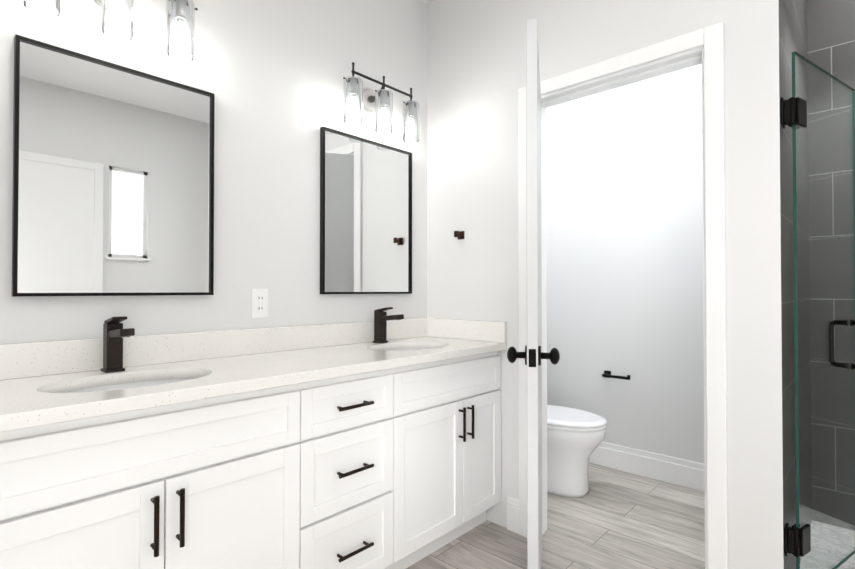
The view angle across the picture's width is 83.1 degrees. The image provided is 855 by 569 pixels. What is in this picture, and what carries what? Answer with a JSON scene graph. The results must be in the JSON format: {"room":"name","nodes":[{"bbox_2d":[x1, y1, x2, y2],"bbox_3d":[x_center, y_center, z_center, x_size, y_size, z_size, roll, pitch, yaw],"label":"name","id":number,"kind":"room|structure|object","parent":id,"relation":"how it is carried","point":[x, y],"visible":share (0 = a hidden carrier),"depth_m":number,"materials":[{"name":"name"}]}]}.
{"room":"bathroom","nodes":[
{"label":"bathroom","id":0,"kind":"room"},
{"bbox_2d":[0,0,854,568],"bbox_3d":[0.157,-0.224,0.721,3.140,2.750,5.160,-1,-1,43],"label":"wall","id":1,"kind":"structure","parent":0,"point":[624,206],"depth_m":2.25,"materials":[{"name":"white paint"}]},
{"bbox_2d":[22,0,197,61],"bbox_3d":[-0.983,-0.906,1.514,0.156,0.268,0.480,-1,-1,43],"label":"sconce","id":2,"kind":"object","parent":1,"relation":"attached to","point":[116,8],"visible":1,"depth_m":1.59,"materials":[{"name":"clear glass"}]},
{"bbox_2d":[12,34,214,296],"bbox_3d":[-0.995,-0.338,1.591,0.024,0.750,0.568,-1,-1,43],"label":"mirror","id":3,"kind":"object","parent":1,"relation":"attached to","point":[113,179],"visible":0.9,"depth_m":1.55,"materials":[{"name":"black metal"}]},
{"bbox_2d":[0,319,427,378],"bbox_3d":[-0.662,0.226,1.947,0.020,0.100,1.972,-1,-1,43],"label":"backsplash","id":4,"kind":"structure","parent":1,"relation":"attached to","point":[17,360],"depth_m":1.72,"materials":[{"name":"white stone"}]},
{"bbox_2d":[252,289,267,317],"bbox_3d":[-0.676,0.076,1.946,0.007,0.116,0.070,-1,-1,43],"label":"electrical outlet plate","id":5,"kind":"object","parent":1,"relation":"attached to","point":[259,303],"visible":1,"depth_m":1.94,"materials":[{"name":"plastic"}]},
{"bbox_2d":[320,126,411,293],"bbox_3d":[-0.282,-0.329,2.365,0.024,0.750,0.566,-1,-1,43],"label":"mirror","id":6,"kind":"object","parent":1,"relation":"attached to","point":[365,216],"visible":0.88,"depth_m":2.33,"materials":[{"name":"black metal"}]},
{"bbox_2d":[343,62,419,142],"bbox_3d":[-0.234,-0.863,2.326,0.156,0.268,0.480,-1,-1,43],"label":"sconce","id":7,"kind":"object","parent":1,"relation":"attached to","point":[368,98],"visible":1,"depth_m":2.29,"materials":[{"name":"clear glass"}]},
{"bbox_2d":[454,231,463,239],"bbox_3d":[0.162,-0.257,2.505,0.042,0.042,0.047,-1,-1,43],"label":"hook","id":8,"kind":"object","parent":1,"relation":"attached to","point":[459,234],"visible":1,"depth_m":2.50,"materials":[{"name":"brown metal"}]},
{"bbox_2d":[428,319,506,342],"bbox_3d":[0.191,0.232,2.487,0.503,0.100,0.021,-1,-1,43],"label":"backsplash","id":9,"kind":"structure","parent":1,"relation":"attached to","point":[494,331],"depth_m":2.46,"materials":[{"name":"white stone"}]},
{"bbox_2d":[507,496,518,521],"bbox_3d":[0.316,1.095,2.555,0.568,0.156,0.017,-1,-1,43],"label":"baseboard","id":10,"kind":"structure","parent":1,"relation":"attached to","point":[512,503],"depth_m":2.28,"materials":[{"name":"paint"}]},
{"bbox_2d":[507,19,559,568],"bbox_3d":[0.423,0.151,1.887,0.173,2.012,0.712,0,-1,14],"label":"door","id":11,"kind":"structure","parent":1,"relation":"in","point":[533,355],"depth_m":1.55,"materials":[{"name":"paint"}]},
{"bbox_2d":[602,370,629,379],"bbox_3d":[1.195,0.579,3.047,0.187,0.044,0.075,-1,-1,43],"label":"toilet paper holder","id":12,"kind":"object","parent":1,"relation":"attached to","point":[607,374],"visible":1,"depth_m":3.03,"materials":[{"name":"black metal"}]},
{"bbox_2d":[518,22,727,568],"bbox_3d":[0.790,0.119,2.038,0.843,2.096,0.158,-1,-1,43],"label":"door frame","id":13,"kind":"structure","parent":1,"relation":"attached to","point":[704,47],"depth_m":1.75,"materials":[{"name":"paint"}]},
{"bbox_2d":[589,442,704,491],"bbox_3d":[1.296,1.101,2.990,1.480,0.156,0.017,-1,-1,43],"label":"baseboard","id":14,"kind":"structure","parent":1,"relation":"attached to","point":[675,471],"depth_m":2.93,"materials":[{"name":"paint"}]},
{"bbox_2d":[788,51,854,568],"bbox_3d":[1.471,0.133,1.773,0.599,1.838,0.135,0,-1,-33],"label":"shower door","id":15,"kind":"structure","parent":1,"relation":"attached to","point":[802,533],"depth_m":1.74,"materials":[{"name":"clear glass"}]},
{"bbox_2d":[406,463,704,568],"bbox_3d":[0.157,1.201,0.704,3.140,0.100,5.160,-1,-1,43],"label":"floor","id":16,"kind":"structure","parent":0,"point":[614,519],"depth_m":2.26,"materials":[{"name":"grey wood"}]},
{"bbox_2d":[0,347,506,568],"bbox_3d":[-0.471,0.736,1.775,0.526,0.855,1.957,-1,-1,43],"label":"bathroom vanity","id":17,"kind":"object","parent":16,"relation":"on","point":[375,443],"depth_m":1.44,"materials":[{"name":"paint"}]},
{"bbox_2d":[0,335,506,426],"bbox_3d":[-0.477,0.291,1.776,0.523,0.035,1.972,-1,-1,43],"label":"countertop","id":18,"kind":"structure","parent":17,"relation":"on","point":[20,402],"depth_m":1.48,"materials":[{"name":"white stone"}]},
{"bbox_2d":[100,316,135,370],"bbox_3d":[-0.939,0.184,1.467,0.172,0.172,0.054,-1,-1,43],"label":"faucet","id":19,"kind":"object","parent":18,"relation":"on","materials":[{"name":"brown metal"}]},
{"bbox_2d":[36,371,211,398],"bbox_3d":[-0.838,0.366,1.372,0.360,0.148,0.490,-1,-1,43],"label":"sink","id":20,"kind":"object","parent":18,"relation":"in","point":[169,376],"depth_m":1.47,"materials":[{"name":"white ceramic"}]},
{"bbox_2d":[372,307,403,342],"bbox_3d":[-0.184,0.194,2.288,0.172,0.172,0.054,-1,-1,43],"label":"faucet","id":21,"kind":"object","parent":18,"relation":"on","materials":[{"name":"brown metal"}]},
{"bbox_2d":[368,343,435,350],"bbox_3d":[-0.082,0.376,2.192,0.360,0.148,0.490,-1,-1,43],"label":"sink","id":22,"kind":"object","parent":18,"relation":"in","point":[407,346],"depth_m":2.36,"materials":[{"name":"white ceramic"}]},
{"bbox_2d":[547,405,606,496],"bbox_3d":[0.695,0.774,2.878,0.737,0.806,0.410,-1,-1,43],"label":"toilet","id":23,"kind":"object","parent":16,"relation":"on","point":[575,437],"visible":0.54,"depth_m":2.66,"materials":[{"name":"ceramic"}]}
]}

